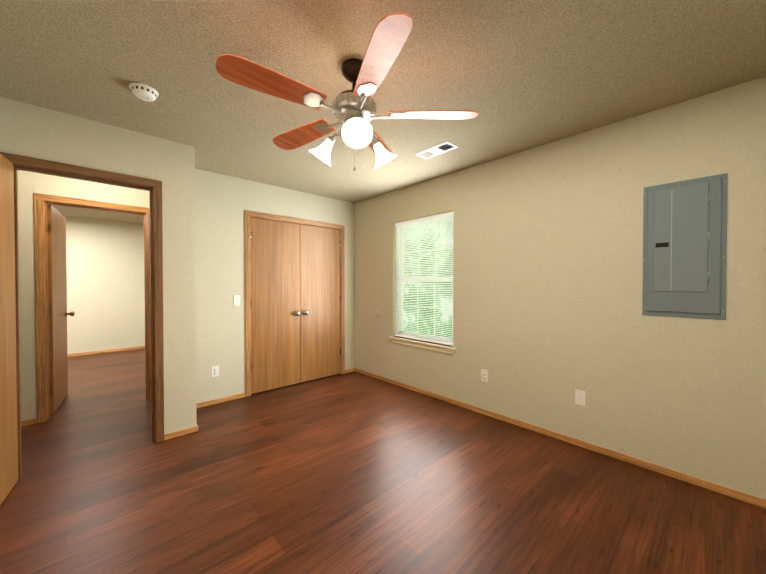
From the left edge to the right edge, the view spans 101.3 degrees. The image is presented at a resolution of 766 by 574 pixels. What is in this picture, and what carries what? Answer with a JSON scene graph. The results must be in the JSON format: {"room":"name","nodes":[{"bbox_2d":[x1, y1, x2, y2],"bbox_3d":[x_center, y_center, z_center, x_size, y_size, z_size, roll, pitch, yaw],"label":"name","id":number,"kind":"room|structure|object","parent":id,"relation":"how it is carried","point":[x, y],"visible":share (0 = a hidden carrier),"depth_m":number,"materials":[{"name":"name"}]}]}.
{"room":"bedroom","nodes":[
{"label":"bedroom","id":0,"kind":"room"},
{"bbox_2d":[17,170,147,420],"bbox_3d":[-3.647,0.020,2.488,2.880,2.440,0.120,-1,1,-43],"label":"wall","id":1,"kind":"structure","parent":0,"point":[29,184],"depth_m":2.84,"materials":[{"name":"paint"}]},
{"bbox_2d":[21,418,36,425],"bbox_3d":[-3.865,1.219,2.213,1.927,0.048,0.011,-1,1,-43],"label":"baseboard","id":2,"kind":"structure","parent":1,"relation":"attached to","point":[28,422],"depth_m":2.83,"materials":[{"name":"brown wood"}]},
{"bbox_2d":[45,203,49,418],"bbox_3d":[-3.152,0.225,2.950,0.011,2.019,0.035,-1,1,-43],"label":"trim","id":3,"kind":"structure","parent":1,"relation":"attached to","point":[47,325],"depth_m":2.94,"materials":[{"name":"brown wood"}]},
{"bbox_2d":[47,204,74,414],"bbox_3d":[-3.407,0.211,3.293,0.177,2.014,0.750,-1,1,-38],"label":"room door","id":4,"kind":"structure","parent":1,"relation":"in","point":[57,309],"depth_m":3.18,"materials":[{"name":"brown wood"}]},
{"bbox_2d":[34,193,150,422],"bbox_3d":[-2.873,0.185,3.192,0.876,2.093,0.136,-1,1,-43],"label":"door frame","id":5,"kind":"structure","parent":1,"relation":"attached to","point":[40,306],"depth_m":2.89,"materials":[{"name":"brown wood"}]},
{"bbox_2d":[45,202,144,215],"bbox_3d":[-2.880,-0.793,3.188,0.750,0.011,0.035,-1,1,-43],"label":"trim","id":6,"kind":"structure","parent":1,"relation":"attached to","point":[94,208],"depth_m":3.16,"materials":[{"name":"brown wood"}]},
{"bbox_2d":[144,215,146,399],"bbox_3d":[-2.609,0.218,3.451,0.011,2.019,0.035,-1,1,-43],"label":"trim","id":7,"kind":"structure","parent":1,"relation":"attached to","point":[145,306],"depth_m":3.44,"materials":[{"name":"brown wood"}]},
{"bbox_2d":[0,97,196,433],"bbox_3d":[-2.781,0.030,1.696,3.080,2.440,0.120,-1,1,-43],"label":"wall","id":8,"kind":"structure","parent":0,"point":[175,168],"depth_m":2.55,"materials":[{"name":"paint"}]},
{"bbox_2d":[0,154,17,504],"bbox_3d":[-2.136,0.231,1.691,0.177,2.014,0.738,-1,1,-36],"label":"bedroom door","id":9,"kind":"structure","parent":8,"relation":"in","point":[8,445],"depth_m":1.89,"materials":[{"name":"brown wood"}]},
{"bbox_2d":[14,168,21,477],"bbox_3d":[-2.389,0.236,2.056,0.011,2.019,0.035,-1,1,-43],"label":"trim","id":10,"kind":"structure","parent":8,"relation":"attached to","point":[17,321],"depth_m":2.05,"materials":[{"name":"brown wood"}]},
{"bbox_2d":[0,152,163,467],"bbox_3d":[-2.124,0.196,2.292,0.846,2.093,0.136,-1,1,-43],"label":"door frame","id":11,"kind":"structure","parent":8,"relation":"attached to","point":[158,314],"depth_m":2.49,"materials":[{"name":"brown wood"}]},
{"bbox_2d":[14,166,151,190],"bbox_3d":[-2.128,-0.782,2.284,0.720,0.011,0.035,-1,1,-43],"label":"trim","id":12,"kind":"structure","parent":8,"relation":"attached to","point":[78,178],"depth_m":2.24,"materials":[{"name":"brown wood"}]},
{"bbox_2d":[149,190,153,440],"bbox_3d":[-1.868,0.230,2.536,0.011,2.019,0.035,-1,1,-43],"label":"trim","id":13,"kind":"structure","parent":8,"relation":"attached to","point":[151,313],"depth_m":2.53,"materials":[{"name":"brown wood"}]},
{"bbox_2d":[164,426,197,439],"bbox_3d":[-1.685,1.214,2.631,0.243,0.048,0.011,-1,1,-43],"label":"baseboard","id":14,"kind":"structure","parent":8,"relation":"attached to","point":[180,433],"depth_m":2.62,"materials":[{"name":"brown wood"}]},
{"bbox_2d":[64,216,144,353],"bbox_3d":[-5.631,-0.016,5.392,3.900,2.440,0.120,-1,1,-43],"label":"wall","id":15,"kind":"structure","parent":0,"point":[105,281],"depth_m":5.78,"materials":[{"name":"paint"}]},
{"bbox_2d":[67,346,144,356],"bbox_3d":[-5.586,1.181,5.359,3.660,0.048,0.011,-1,1,-43],"label":"baseboard","id":16,"kind":"structure","parent":15,"relation":"attached to","point":[103,351],"depth_m":5.78,"materials":[{"name":"brown wood"}]},
{"bbox_2d":[195,169,354,403],"bbox_3d":[-1.244,0.003,3.887,2.150,2.440,0.120,-1,1,-43],"label":"wall","id":17,"kind":"structure","parent":0,"point":[221,203],"depth_m":3.42,"materials":[{"name":"paint"}]},
{"bbox_2d":[212,365,218,376],"bbox_3d":[-1.774,0.884,3.323,0.070,0.115,0.008,-1,1,-43],"label":"outlet","id":18,"kind":"object","parent":17,"relation":"attached to","point":[215,371],"visible":1,"depth_m":3.32,"materials":[{"name":"white plastic"}]},
{"bbox_2d":[196,393,245,407],"bbox_3d":[-1.767,1.206,3.330,0.607,0.048,0.011,-1,1,-43],"label":"baseboard","id":19,"kind":"structure","parent":17,"relation":"attached to","point":[219,400],"depth_m":3.35,"materials":[{"name":"brown wood"}]},
{"bbox_2d":[233,295,239,305],"bbox_3d":[-1.608,0.140,3.460,0.070,0.115,0.016,-1,1,-43],"label":"light switch","id":20,"kind":"object","parent":17,"relation":"attached to","point":[236,300],"visible":1,"depth_m":3.46,"materials":[{"name":"white plastic"}]},
{"bbox_2d":[245,215,250,396],"bbox_3d":[-1.521,0.209,3.542,0.058,2.035,0.016,-1,1,-43],"label":"trim","id":21,"kind":"structure","parent":17,"relation":"attached to","point":[248,300],"depth_m":3.53,"materials":[{"name":"brown wood"}]},
{"bbox_2d":[250,217,299,393],"bbox_3d":[-1.268,0.206,3.766,0.618,2.013,0.106,-1,1,-43],"label":"closet door","id":22,"kind":"structure","parent":17,"relation":"in","point":[275,304],"depth_m":3.76,"materials":[{"name":"brown wood"}]},
{"bbox_2d":[245,210,344,228],"bbox_3d":[-1.044,-0.842,3.969,1.356,0.058,0.016,-1,1,-43],"label":"trim","id":23,"kind":"structure","parent":17,"relation":"attached to","point":[284,218],"depth_m":3.88,"materials":[{"name":"brown wood"}]},
{"bbox_2d":[250,216,340,373],"bbox_3d":[-1.090,0.196,4.031,1.270,2.050,0.120,-1,1,-43],"label":"door frame","id":24,"kind":"structure","parent":17,"relation":"attached to","point":[340,302],"depth_m":4.40,"materials":[{"name":"brown wood"}]},
{"bbox_2d":[300,224,340,382],"bbox_3d":[-0.811,0.200,4.188,0.618,2.013,0.106,-1,1,-43],"label":"closet door","id":25,"kind":"structure","parent":17,"relation":"in","point":[320,301],"depth_m":4.18,"materials":[{"name":"brown wood"}]},
{"bbox_2d":[341,229,344,373],"bbox_3d":[-0.566,0.199,4.421,0.058,2.035,0.016,-1,1,-43],"label":"trim","id":26,"kind":"structure","parent":17,"relation":"attached to","point":[342,301],"depth_m":4.41,"materials":[{"name":"brown wood"}]},
{"bbox_2d":[345,368,353,372],"bbox_3d":[-0.482,1.191,4.515,0.176,0.048,0.011,-1,1,-43],"label":"baseboard","id":27,"kind":"structure","parent":17,"relation":"attached to","point":[349,370],"depth_m":4.51,"materials":[{"name":"brown wood"}]},
{"bbox_2d":[0,348,765,573],"bbox_3d":[-2.206,1.286,2.792,5.390,0.100,8.610,-1,1,-43],"label":"floor","id":28,"kind":"structure","parent":0,"point":[354,472],"depth_m":1.88,"materials":[{"name":"laminate"}]},
{"bbox_2d":[0,0,765,223],"bbox_3d":[-2.206,-1.254,2.760,5.390,0.100,8.610,-1,1,-43],"label":"ceiling","id":29,"kind":"structure","parent":0,"point":[518,76],"depth_m":1.71,"materials":[{"name":"paint"}]},
{"bbox_2d":[129,83,158,101],"bbox_3d":[-1.442,-1.168,1.895,0.144,0.049,0.144,-1,1,-43],"label":"smoke detector","id":30,"kind":"object","parent":29,"relation":"attached to","point":[141,91],"visible":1,"depth_m":1.86,"materials":[{"name":"white plastic"}]},
{"bbox_2d":[216,13,477,171],"bbox_3d":[-0.195,-0.900,1.686,1.256,0.581,1.274,-1,1,-43],"label":"ceiling fan","id":31,"kind":"object","parent":29,"relation":"hanging from","point":[353,110],"visible":1,"depth_m":1.52,"materials":[{"name":"brown wood"}]},
{"bbox_2d":[416,141,457,158],"bbox_3d":[0.469,-1.197,2.758,0.155,0.013,0.350,-1,1,-43],"label":"ceiling vent","id":32,"kind":"object","parent":29,"relation":"in","point":[438,150],"visible":1,"depth_m":2.74,"materials":[{"name":"white plastic"}]},
{"bbox_2d":[355,76,765,499],"bbox_3d":[0.896,0.010,3.269,0.160,2.440,5.130,-1,1,-43],"label":"wall","id":33,"kind":"structure","parent":0,"point":[549,318],"depth_m":2.37,"materials":[{"name":"paint"}]},
{"bbox_2d":[389,336,455,354],"bbox_3d":[0.454,0.663,3.679,0.115,0.075,0.980,-1,1,-43],"label":"window sill","id":34,"kind":"structure","parent":33,"relation":"attached to","point":[425,345],"depth_m":3.60,"materials":[{"name":"beige paint"}]},
{"bbox_2d":[398,217,452,342],"bbox_3d":[0.517,-0.098,3.727,0.064,1.445,0.910,-1,1,-43],"label":"window","id":35,"kind":"structure","parent":33,"relation":"in","point":[437,337],"depth_m":3.81,"materials":[{"name":"white plastic"}]},
{"bbox_2d":[395,211,453,345],"bbox_3d":[0.464,-0.099,3.679,0.044,1.437,0.898,-1,1,-43],"label":"window blinds","id":36,"kind":"object","parent":35,"relation":"attached to","point":[432,218],"visible":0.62,"depth_m":3.64,"materials":[{"name":"white plastic"}]},
{"bbox_2d":[481,369,487,381],"bbox_3d":[0.987,0.855,3.057,0.008,0.115,0.070,-1,1,-43],"label":"electrical outlet","id":37,"kind":"object","parent":33,"relation":"attached to","point":[484,375],"visible":1,"depth_m":3.05,"materials":[{"name":"white plastic"}]},
{"bbox_2d":[354,368,765,507],"bbox_3d":[1.037,1.210,3.005,0.011,0.048,4.290,-1,1,-43],"label":"baseboard","id":38,"kind":"structure","parent":33,"relation":"attached to","point":[742,496],"depth_m":2.34,"materials":[{"name":"brown wood"}]},
{"bbox_2d":[575,389,585,405],"bbox_3d":[1.541,0.860,2.455,0.008,0.115,0.070,-1,1,-43],"label":"jack","id":39,"kind":"object","parent":33,"relation":"attached to","point":[579,397],"visible":1,"depth_m":2.45,"materials":[{"name":"white plastic"}]},
{"bbox_2d":[642,173,727,319],"bbox_3d":[1.919,-0.248,2.019,0.024,0.878,0.390,-1,1,-43],"label":"breaker panel","id":40,"kind":"object","parent":33,"relation":"attached to","point":[684,244],"visible":1,"depth_m":2.00,"materials":[{"name":"grey metal"}]},
{"label":"outside","id":41,"kind":"structure","parent":0,"visible":0},
{"bbox_2d":[403,221,452,337],"bbox_3d":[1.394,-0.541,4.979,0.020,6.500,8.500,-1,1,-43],"label":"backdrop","id":42,"kind":"structure","parent":41,"point":[442,323],"depth_m":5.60,"materials":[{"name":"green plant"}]}
]}

